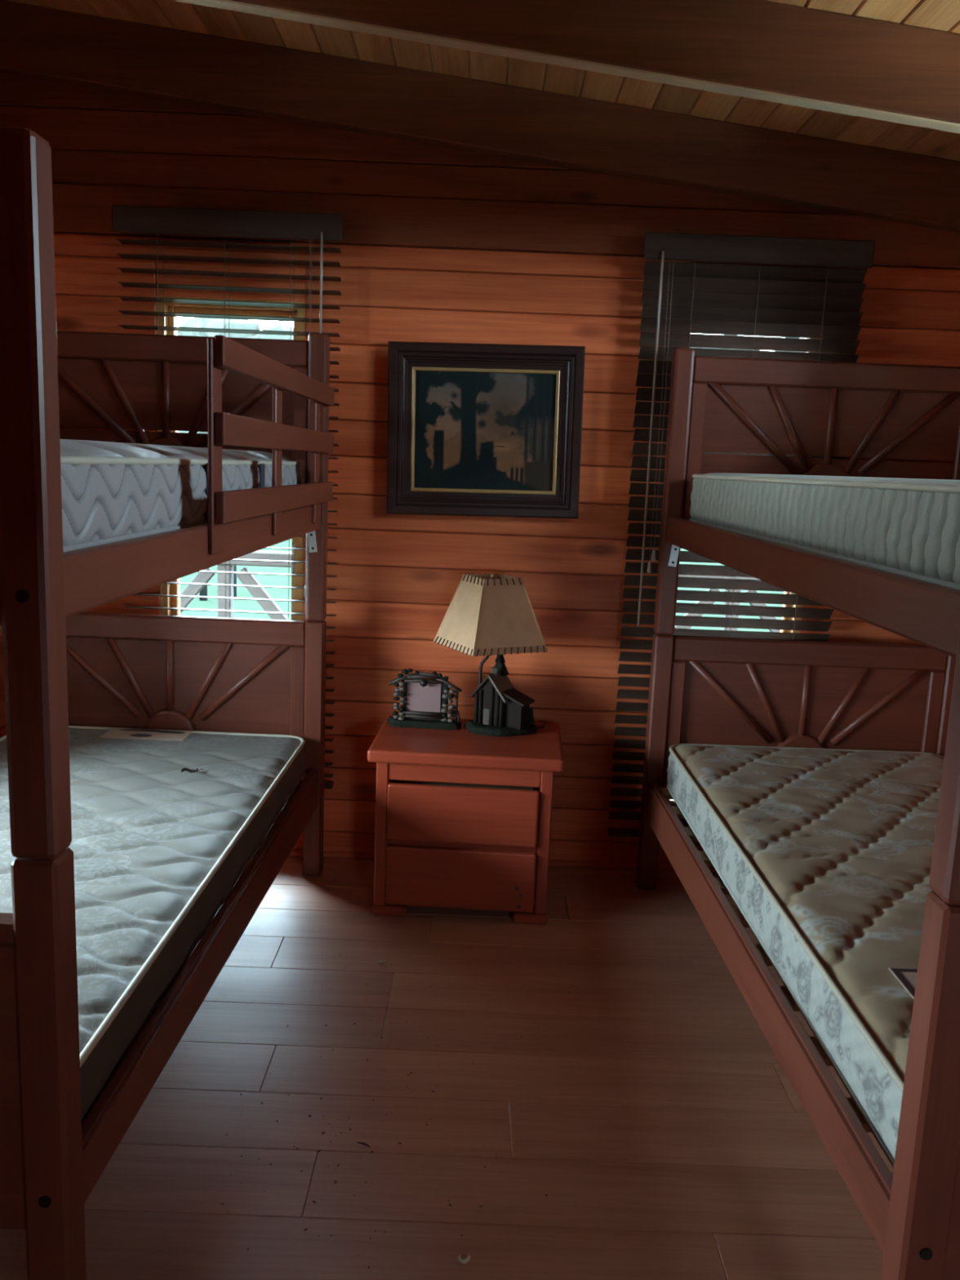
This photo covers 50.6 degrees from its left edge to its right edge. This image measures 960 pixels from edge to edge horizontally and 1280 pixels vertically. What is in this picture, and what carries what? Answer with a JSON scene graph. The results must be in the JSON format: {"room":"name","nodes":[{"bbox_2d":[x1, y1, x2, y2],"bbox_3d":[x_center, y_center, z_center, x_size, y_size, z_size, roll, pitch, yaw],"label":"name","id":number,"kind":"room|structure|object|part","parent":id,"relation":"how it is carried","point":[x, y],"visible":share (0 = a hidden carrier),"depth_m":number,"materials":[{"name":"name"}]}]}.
{"room":"dormitory","nodes":[
{"label":"dormitory","id":0,"kind":"room"},
{"bbox_2d":[0,626,6,737],"bbox_3d":[-1.697,-0.198,1.085,0.120,2.970,4.834,2,10,0],"label":"wall","id":1,"kind":"structure","parent":0,"point":[2,710],"depth_m":3.53,"materials":[{"name":"brown wood"}]},
{"bbox_2d":[0,855,893,1279],"bbox_3d":[-0.014,1.264,1.384,3.600,0.120,4.940,2,10,0],"label":"floor","id":2,"kind":"structure","parent":0,"point":[730,1176],"depth_m":2.26,"materials":[{"name":"laminate"}]},
{"bbox_2d":[0,126,333,1279],"bbox_3d":[-1.042,0.075,2.367,1.059,1.810,2.125,2,10,1],"label":"bunk bed","id":3,"kind":"object","parent":2,"relation":"on","point":[65,664],"visible":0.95,"depth_m":1.71,"materials":[{"name":"brown wood"}]},
{"bbox_3d":[-1.048,-0.303,1.257,0.918,0.540,0.034,2,10,1],"label":"footboard","id":4,"kind":"part","parent":3,"relation":"part of","materials":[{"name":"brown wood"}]},
{"bbox_3d":[-1.075,0.371,1.374,0.916,0.030,0.044,2,10,1],"label":"cap rail","id":5,"kind":"part","parent":3,"relation":"part of","materials":[{"name":"brown wood"}]},
{"bbox_3d":[-1.084,0.598,1.412,0.918,0.430,0.034,2,10,1],"label":"footboard","id":6,"kind":"part","parent":3,"relation":"part of","materials":[{"name":"brown wood"}]},
{"bbox_3d":[-0.564,-0.158,1.275,0.062,0.894,0.062,2,10,1],"label":"post","id":7,"kind":"part","parent":3,"relation":"part of","materials":[{"name":"brown wood"}]},
{"bbox_3d":[-0.599,0.722,1.426,0.062,0.889,0.062,2,10,1],"label":"post","id":8,"kind":"part","parent":3,"relation":"part of","materials":[{"name":"brown wood"}]},
{"bbox_2d":[0,725,305,1124],"bbox_3d":[-1.070,0.522,2.444,0.961,0.130,1.991,2,10,1],"label":"mattress","id":9,"kind":"object","parent":3,"relation":"on","point":[158,849],"visible":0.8,"depth_m":2.40,"materials":[{"name":"fabric"}]},
{"bbox_2d":[181,768,203,772],"bbox_3d":[-0.831,0.376,2.937,0.065,0.014,0.024,-3,11,-28],"label":"dried leaf","id":10,"kind":"object","parent":9,"relation":"on","point":[183,769],"visible":1,"depth_m":2.94,"materials":[{"name":"brown plant"}]},
{"bbox_3d":[-1.070,0.531,2.446,0.961,0.113,1.991,2,10,1],"label":"panel","id":11,"kind":"part","parent":9,"relation":"part of","materials":[{"name":"white fabric"}]},
{"bbox_3d":[-1.005,-0.822,3.264,0.915,0.292,0.022,2,10,1],"label":"headboard","id":12,"kind":"part","parent":3,"relation":"part of","materials":[{"name":"brown wood"}]},
{"bbox_3d":[-1.017,-0.530,3.314,0.915,0.289,0.022,2,10,1],"label":"panel","id":13,"kind":"part","parent":3,"relation":"part of","materials":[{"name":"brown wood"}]},
{"bbox_2d":[59,439,301,552],"bbox_3d":[-1.034,-0.364,2.292,0.920,0.172,1.968,2,10,1],"label":"mattress","id":14,"kind":"object","parent":3,"relation":"on","point":[112,492],"visible":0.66,"depth_m":1.79,"materials":[{"name":"white fabric"}]},
{"bbox_3d":[-1.032,-0.426,2.282,0.900,0.047,1.950,2,10,1],"label":"panel","id":15,"kind":"part","parent":14,"relation":"part of","materials":[{"name":"white fabric"}]},
{"bbox_3d":[-1.001,-0.928,3.238,0.919,0.083,0.039,2,10,1],"label":"rail","id":16,"kind":"part","parent":3,"relation":"part of","materials":[{"name":"brown wood"}]},
{"bbox_3d":[-1.046,0.191,3.438,0.915,0.545,0.022,2,10,1],"label":"headboard","id":17,"kind":"part","parent":3,"relation":"part of","materials":[{"name":"brown wood"}]},
{"bbox_3d":[-1.036,-0.040,3.390,0.919,0.083,0.039,2,10,1],"label":"rail","id":18,"kind":"part","parent":3,"relation":"part of","materials":[{"name":"brown wood"}]},
{"bbox_3d":[-0.545,-0.234,2.307,0.028,0.085,2.002,2,10,1],"label":"rail","id":19,"kind":"part","parent":3,"relation":"part of","materials":[{"name":"brown wood"}]},
{"bbox_3d":[-0.581,0.660,2.461,0.028,0.166,2.002,2,10,1],"label":"rail","id":20,"kind":"part","parent":3,"relation":"part of","materials":[{"name":"brown wood"}]},
{"bbox_3d":[-0.523,-0.378,2.005,0.011,0.415,0.070,2,10,1],"label":"guard post","id":21,"kind":"part","parent":3,"relation":"part of","materials":[{"name":"brown wood"}]},
{"bbox_3d":[-0.513,-0.475,2.569,0.011,0.415,0.070,2,10,1],"label":"guard post","id":22,"kind":"part","parent":3,"relation":"part of","materials":[{"name":"brown wood"}]},
{"bbox_3d":[-0.564,0.374,3.457,0.062,0.889,0.062,2,10,1],"label":"post","id":23,"kind":"part","parent":3,"relation":"part of","materials":[{"name":"brown wood"}]},
{"bbox_3d":[-0.507,-0.569,3.121,0.019,0.415,0.070,2,10,1],"label":"guard post","id":24,"kind":"part","parent":3,"relation":"part of","materials":[{"name":"brown wood"}]},
{"bbox_3d":[-0.528,-0.518,3.303,0.062,0.920,0.062,2,10,1],"label":"post","id":25,"kind":"part","parent":3,"relation":"part of","materials":[{"name":"brown wood"}]},
{"bbox_2d":[357,1142,370,1147],"bbox_3d":[-0.244,1.061,2.139,0.032,0.005,0.006,6,11,22],"label":"bark splinter","id":26,"kind":"object","parent":2,"relation":"on","point":[362,1143],"visible":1,"depth_m":2.14,"materials":[{"name":"brown wood"}]},
{"bbox_2d":[377,960,386,964],"bbox_3d":[-0.282,0.923,2.911,0.020,0.011,0.025,4,10,11],"label":"cheese shaving","id":27,"kind":"object","parent":2,"relation":"on","point":[380,962],"visible":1,"depth_m":2.90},
{"bbox_2d":[222,954,636,1268],"bbox_3d":[-0.081,1.041,2.304,0.922,0.002,1.333,2,10,0],"label":"crumbs","id":28,"kind":"object","parent":2,"relation":"on","point":[314,1202],"visible":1,"depth_m":2.15,"materials":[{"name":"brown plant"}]},
{"bbox_2d":[457,1254,470,1263],"bbox_3d":[-0.030,1.118,1.835,0.024,0.011,0.019,6,10,21],"label":"cheese shaving","id":29,"kind":"object","parent":2,"relation":"on","point":[460,1260],"visible":1,"depth_m":1.83,"materials":[{"name":"beige food"}]},
{"bbox_2d":[367,715,564,924],"bbox_3d":[-0.045,0.583,3.376,0.604,0.546,0.457,3,10,2],"label":"nightstand","id":30,"kind":"object","parent":2,"relation":"on","point":[464,818],"visible":0.98,"depth_m":3.16,"materials":[{"name":"brown wood"}]},
{"bbox_3d":[-0.309,0.607,3.203,0.040,0.476,0.042,3,10,2],"label":"post","id":31,"kind":"part","parent":30,"relation":"part of","materials":[{"name":"brown wood"}]},
{"bbox_3d":[-0.303,0.563,3.387,0.020,0.451,0.336,3,10,2],"label":"panel","id":32,"kind":"part","parent":30,"relation":"part of","materials":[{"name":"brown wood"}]},
{"bbox_2d":[386,668,462,729],"bbox_3d":[-0.185,0.193,3.414,0.256,0.199,0.071,3,10,3],"label":"photo frame","id":33,"kind":"object","parent":30,"relation":"on","point":[424,702],"visible":1,"depth_m":3.40,"materials":[{"name":"black wood"}]},
{"bbox_2d":[406,682,441,712],"bbox_3d":[-0.189,0.193,3.415,0.114,0.098,0.004,3,10,3],"label":"photo","id":34,"kind":"object","parent":33,"relation":"on","point":[428,699],"depth_m":3.41},
{"bbox_3d":[-0.189,0.201,3.423,0.160,0.142,0.007,3,10,3],"label":"plate","id":35,"kind":"part","parent":33,"relation":"part of","materials":[{"name":"pink paper"}]},
{"bbox_3d":[-0.189,0.280,3.429,0.256,0.022,0.071,3,10,3],"label":"frame","id":36,"kind":"part","parent":33,"relation":"part of","materials":[{"name":"black wood"}]},
{"bbox_3d":[-0.063,0.750,3.192,0.470,0.194,0.025,3,10,2],"label":"drawer","id":37,"kind":"part","parent":30,"relation":"part of","materials":[{"name":"brown wood"}]},
{"bbox_3d":[-0.055,0.643,3.196,0.470,0.036,0.018,3,10,2],"label":"drawer rail","id":38,"kind":"part","parent":30,"relation":"part of","materials":[{"name":"brown wood"}]},
{"bbox_3d":[-0.054,0.545,3.157,0.470,0.182,0.025,3,10,2],"label":"drawer","id":39,"kind":"part","parent":30,"relation":"part of","materials":[{"name":"brown wood"}]},
{"bbox_2d":[433,572,547,737],"bbox_3d":[0.085,0.043,3.358,0.405,0.534,0.281,-3,11,-29],"label":"table lamp","id":40,"kind":"object","parent":30,"relation":"on","point":[486,615],"visible":1,"depth_m":3.26,"materials":[{"name":"fabric"}]},
{"bbox_3d":[0.017,0.081,3.394,0.015,0.400,0.049,-5,12,-38],"label":"lamp stem","id":41,"kind":"part","parent":40,"relation":"part of","materials":[{"name":"metal"}]},
{"bbox_3d":[0.021,0.256,3.387,0.022,0.055,0.004,7,11,27],"label":"cabin door","id":42,"kind":"part","parent":40,"relation":"part of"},
{"bbox_3d":[0.036,-0.092,3.305,0.272,0.230,0.272,-3,11,-29],"label":"lamp shade","id":43,"kind":"part","parent":40,"relation":"part of","materials":[{"name":"beige fabric"}]},
{"bbox_3d":[0.218,0.582,3.556,0.040,0.506,0.042,3,10,2],"label":"post","id":44,"kind":"part","parent":30,"relation":"part of","materials":[{"name":"brown wood"}]},
{"bbox_3d":[0.200,0.631,3.182,0.040,0.476,0.042,3,10,2],"label":"post","id":45,"kind":"part","parent":30,"relation":"part of","materials":[{"name":"brown wood"}]},
{"bbox_2d":[635,347,959,1279],"bbox_3d":[1.107,0.162,2.354,1.040,1.810,2.160,2,10,-1],"label":"bunk bed","id":46,"kind":"object","parent":2,"relation":"on","point":[703,690],"visible":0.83,"depth_m":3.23,"materials":[{"name":"brown wood"}]},
{"bbox_3d":[0.595,0.419,3.460,0.062,0.889,0.062,2,10,-1],"label":"post","id":47,"kind":"part","parent":46,"relation":"part of","materials":[{"name":"brown wood"}]},
{"bbox_3d":[0.630,-0.472,3.307,0.062,0.920,0.062,2,10,-1],"label":"post","id":48,"kind":"part","parent":46,"relation":"part of","materials":[{"name":"brown wood"}]},
{"bbox_3d":[0.591,0.709,2.447,0.028,0.166,2.037,2,10,-1],"label":"rail","id":49,"kind":"part","parent":46,"relation":"part of","materials":[{"name":"brown wood"}]},
{"bbox_2d":[666,743,944,1168],"bbox_3d":[1.089,0.597,2.432,0.936,0.156,2.016,2,10,-1],"label":"mattress","id":50,"kind":"object","parent":46,"relation":"on","point":[825,855],"visible":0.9,"depth_m":2.35,"materials":[{"name":"fabric"}]},
{"bbox_3d":[1.090,0.275,3.442,0.915,0.545,0.022,2,10,-1],"label":"headboard","id":51,"kind":"part","parent":46,"relation":"part of","materials":[{"name":"brown wood"}]},
{"bbox_3d":[1.099,0.045,3.394,0.919,0.083,0.039,2,10,-1],"label":"rail","id":52,"kind":"part","parent":46,"relation":"part of","materials":[{"name":"brown wood"}]},
{"bbox_3d":[0.626,-0.185,2.293,0.028,0.085,2.037,2,10,-1],"label":"rail","id":53,"kind":"part","parent":46,"relation":"part of","materials":[{"name":"brown wood"}]},
{"bbox_2d":[688,472,959,590],"bbox_3d":[1.126,-0.272,2.280,0.915,0.163,2.000,2,10,-1],"label":"mattress","id":54,"kind":"object","parent":46,"relation":"on","point":[908,527],"visible":0.94,"depth_m":1.85,"materials":[{"name":"white fabric"}]},
{"bbox_3d":[1.129,-0.345,2.267,0.900,0.015,1.985,2,10,-1],"label":"panel","id":55,"kind":"part","parent":54,"relation":"part of","materials":[{"name":"white fabric"}]},
{"bbox_3d":[1.130,-0.738,3.268,0.915,0.292,0.022,2,10,-1],"label":"headboard","id":56,"kind":"part","parent":46,"relation":"part of","materials":[{"name":"brown wood"}]},
{"bbox_3d":[1.134,-0.844,3.242,0.919,0.083,0.039,2,10,-1],"label":"rail","id":57,"kind":"part","parent":46,"relation":"part of","materials":[{"name":"brown wood"}]},
{"bbox_3d":[1.118,-0.446,3.318,0.915,0.289,0.022,2,10,-1],"label":"panel","id":58,"kind":"part","parent":46,"relation":"part of","materials":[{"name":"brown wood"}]},
{"bbox_3d":[0.605,0.775,1.395,0.062,0.889,0.062,2,10,-1],"label":"post","id":59,"kind":"part","parent":46,"relation":"part of","materials":[{"name":"brown wood"}]},
{"bbox_3d":[0.640,-0.105,1.244,0.062,0.894,0.062,2,10,-1],"label":"post","id":60,"kind":"part","parent":46,"relation":"part of","materials":[{"name":"brown wood"}]},
{"bbox_3d":[1.572,0.457,3.471,0.062,0.889,0.062,2,10,-1],"label":"post","id":61,"kind":"part","parent":46,"relation":"part of","materials":[{"name":"brown wood"}]},
{"bbox_3d":[1.098,0.690,1.381,0.918,0.430,0.034,2,10,-1],"label":"footboard","id":62,"kind":"part","parent":46,"relation":"part of","materials":[{"name":"brown wood"}]},
{"bbox_2d":[0,72,959,864],"bbox_3d":[0.050,-0.511,3.516,3.600,2.900,0.136,2,10,0],"label":"wall","id":63,"kind":"structure","parent":0,"point":[438,244],"depth_m":3.36,"materials":[{"name":"brown wood"}]},
{"bbox_2d":[155,296,306,809],"bbox_3d":[-0.860,-0.272,3.569,0.495,1.760,0.116,2,10,0],"label":"window","id":64,"kind":"structure","parent":63,"relation":"in","point":[297,542],"depth_m":3.41,"materials":[{"name":"brown wood"}]},
{"bbox_2d":[111,204,342,789],"bbox_3d":[-0.838,-0.430,3.402,0.728,1.903,0.089,2,10,0],"label":"blind","id":65,"kind":"object","parent":64,"relation":"attached to","point":[322,227],"visible":0.48,"depth_m":3.27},
{"bbox_3d":[-1.063,-0.414,3.390,0.002,1.839,0.002,2,10,0],"label":"ladder cord","id":66,"kind":"part","parent":65,"relation":"part of","materials":[{"name":"black fabric"}]},
{"bbox_3d":[-1.063,-0.424,3.445,0.002,1.839,0.002,2,10,0],"label":"ladder cord","id":67,"kind":"part","parent":65,"relation":"part of","materials":[{"name":"fabric"}]},
{"bbox_3d":[-0.850,-0.406,3.390,0.002,1.839,0.002,2,10,0],"label":"ladder cord","id":68,"kind":"part","parent":65,"relation":"part of","materials":[{"name":"fabric"}]},
{"bbox_3d":[-0.849,-0.415,3.446,0.002,1.839,0.002,2,10,0],"label":"ladder cord","id":69,"kind":"part","parent":65,"relation":"part of","materials":[{"name":"black fabric"}]},
{"bbox_3d":[-0.637,-0.398,3.391,0.002,1.839,0.002,2,10,0],"label":"ladder cord","id":70,"kind":"part","parent":65,"relation":"part of","materials":[{"name":"fabric"}]},
{"bbox_3d":[-0.636,-0.407,3.446,0.002,1.839,0.002,2,10,0],"label":"ladder cord","id":71,"kind":"part","parent":65,"relation":"part of","materials":[{"name":"fabric"}]},
{"bbox_3d":[-0.559,-0.741,3.318,0.005,1.132,0.006,2,10,0],"label":"pull cord","id":72,"kind":"part","parent":65,"relation":"part of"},
{"bbox_3d":[-0.555,-0.721,3.321,0.005,1.172,0.006,2,10,0],"label":"pull cord","id":73,"kind":"part","parent":65,"relation":"part of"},
{"bbox_3d":[-0.875,0.496,3.574,0.716,0.018,0.050,2,10,0],"label":"rail","id":74,"kind":"part","parent":65,"relation":"part of","materials":[{"name":"black wood"}]},
{"bbox_3d":[-0.827,-1.104,3.431,0.403,0.020,0.040,2,10,0],"label":"sash rail","id":75,"kind":"part","parent":64,"relation":"part of","materials":[{"name":"brown wood"}]},
{"bbox_3d":[-0.647,-0.294,3.541,0.014,0.070,0.015,2,10,0],"label":"handle","id":76,"kind":"part","parent":64,"relation":"part of","materials":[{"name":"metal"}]},
{"bbox_3d":[-0.649,-0.262,3.531,0.011,0.080,0.011,-7,14,-44],"label":"handle lever","id":77,"kind":"part","parent":64,"relation":"part of","materials":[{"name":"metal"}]},
{"bbox_2d":[253,849,716,872],"bbox_3d":[-0.002,0.798,3.679,3.360,0.022,0.018,2,10,0],"label":"baseboard","id":78,"kind":"structure","parent":63,"relation":"attached to","point":[294,852],"depth_m":3.67,"materials":[{"name":"brown wood"}]},
{"bbox_2d":[386,341,585,518],"bbox_3d":[0.015,-0.701,3.412,0.666,0.584,0.036,1,10,0],"label":"framed painting","id":79,"kind":"object","parent":63,"relation":"attached to","point":[474,429],"visible":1,"depth_m":3.42,"materials":[{"name":"wood"}]},
{"bbox_3d":[-0.270,-0.708,3.412,0.078,0.566,0.036,1,10,0],"label":"frame moulding","id":80,"kind":"part","parent":79,"relation":"part of","materials":[{"name":"black wood"}]},
{"bbox_3d":[0.009,-0.460,3.453,0.650,0.078,0.036,1,10,0],"label":"frame moulding","id":81,"kind":"part","parent":79,"relation":"part of","materials":[{"name":"black wood"}]},
{"bbox_3d":[0.022,-0.941,3.370,0.650,0.078,0.036,1,10,0],"label":"frame moulding","id":82,"kind":"part","parent":79,"relation":"part of","materials":[{"name":"black wood"}]},
{"bbox_3d":[0.301,-0.693,3.412,0.078,0.566,0.036,1,10,0],"label":"frame moulding","id":83,"kind":"part","parent":79,"relation":"part of","materials":[{"name":"black wood"}]},
{"bbox_2d":[669,319,827,801],"bbox_3d":[0.879,-0.245,3.567,0.494,1.715,0.116,2,10,0],"label":"window","id":84,"kind":"structure","parent":63,"relation":"in","point":[784,593],"depth_m":3.56,"materials":[{"name":"brown wood"}]},
{"bbox_2d":[607,231,875,837],"bbox_3d":[0.850,-0.290,3.420,0.728,2.020,0.089,2,10,0],"label":"blind","id":85,"kind":"object","parent":84,"relation":"attached to","point":[760,302],"visible":0.56,"depth_m":3.32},
{"bbox_3d":[0.811,0.694,3.601,0.716,0.018,0.050,2,10,0],"label":"rail","id":86,"kind":"part","parent":85,"relation":"part of","materials":[{"name":"black wood"}]},
{"bbox_3d":[0.588,-0.749,3.312,0.005,0.991,0.006,2,10,0],"label":"pull cord","id":87,"kind":"part","parent":85,"relation":"part of","materials":[{"name":"grey fabric"}]},
{"bbox_3d":[0.601,-0.769,3.308,0.005,0.951,0.006,2,10,0],"label":"pull cord","id":88,"kind":"part","parent":85,"relation":"part of","materials":[{"name":"grey fabric"}]},
{"bbox_3d":[0.651,-0.273,3.408,0.002,1.956,0.002,2,10,0],"label":"ladder cord","id":89,"kind":"part","parent":85,"relation":"part of","materials":[{"name":"black fabric"}]},
{"bbox_3d":[0.859,-0.265,3.408,0.002,1.956,0.002,2,10,0],"label":"ladder cord","id":90,"kind":"part","parent":85,"relation":"part of","materials":[{"name":"black fabric"}]},
{"bbox_3d":[1.075,-0.257,3.409,0.002,1.956,0.002,2,10,0],"label":"ladder cord","id":91,"kind":"part","parent":85,"relation":"part of","materials":[{"name":"fabric"}]},
{"bbox_2d":[0,0,959,232],"bbox_3d":[0.091,-1.389,1.105,4.360,0.814,5.650,2,10,0],"label":"ceiling","id":92,"kind":"structure","parent":0,"point":[850,107],"depth_m":3.14,"materials":[{"name":"brown wood"}]},
{"label":"outside","id":93,"kind":"structure","parent":0,"visible":0},
{"bbox_2d":[179,538,783,631],"bbox_3d":[0.102,-6.325,49.646,280.000,0.001,220.000,2,10,0],"label":"lawn","id":94,"kind":"structure","parent":93,"point":[264,580],"depth_m":16.55,"materials":[{"name":"green plant"}]},
{"bbox_2d":[199,585,207,600],"bbox_3d":[-4.150,-1.228,15.225,0.601,1.280,0.126,2,10,0],"label":"fence post","id":95,"kind":"object","parent":94,"relation":"on","point":[203,592],"visible":0.13,"depth_m":15.28,"materials":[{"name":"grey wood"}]},
{"bbox_2d":[177,317,259,433],"bbox_3d":[-12.760,-10.523,45.834,5.074,8.573,6.395,6,10,20],"label":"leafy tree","id":96,"kind":"object","parent":94,"relation":"on","point":[201,322],"visible":0.03,"depth_m":44.56,"materials":[{"name":"green plant"}]},
{"bbox_2d":[233,564,236,597],"bbox_3d":[-3.779,-1.264,15.521,0.601,1.280,0.126,2,10,0],"label":"fence post","id":97,"kind":"object","parent":94,"relation":"on","point":[234,566],"visible":0.02,"depth_m":15.56,"materials":[{"name":"grey wood"}]},
{"bbox_2d":[246,323,293,339],"bbox_3d":[-7.786,-9.582,43.418,4.436,7.927,6.590,-2,11,-24],"label":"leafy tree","id":98,"kind":"object","parent":94,"relation":"on","point":[283,326],"visible":0.02,"depth_m":42.58,"materials":[{"name":"green plant"}]},
{"bbox_2d":[689,334,750,350],"bbox_3d":[9.400,-9.129,43.847,5.131,8.235,5.198,-4,11,-31],"label":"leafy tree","id":99,"kind":"object","parent":94,"relation":"on","point":[729,335],"visible":0.02,"depth_m":41.69,"materials":[{"name":"green plant"}]},
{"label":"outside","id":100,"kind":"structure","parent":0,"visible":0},
{"bbox_3d":[-0.045,0.813,4.594,6.400,0.080,1.520,2,10,0],"label":"floor","id":101,"kind":"structure","parent":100,"visible":0},
{"bbox_2d":[180,550,780,632],"bbox_3d":[-0.020,0.135,5.117,6.259,1.080,0.100,2,10,0],"label":"deck railing","id":102,"kind":"object","parent":101,"relation":"on","point":[202,577],"visible":0.12,"depth_m":5.03,"materials":[{"name":"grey wood"}]},
{"bbox_3d":[-1.281,0.120,5.119,0.066,1.010,0.070,2,10,0],"label":"railing post","id":103,"kind":"part","parent":102,"relation":"part of","materials":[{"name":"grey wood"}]},
{"bbox_3d":[-0.001,-0.362,5.031,6.200,0.070,0.100,2,10,0],"label":"rail","id":104,"kind":"part","parent":102,"relation":"part of","materials":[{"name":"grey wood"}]},
{"bbox_3d":[1.237,0.219,5.126,0.066,1.010,0.070,2,10,0],"label":"railing post","id":105,"kind":"part","parent":102,"relation":"part of","materials":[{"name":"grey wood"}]}
]}

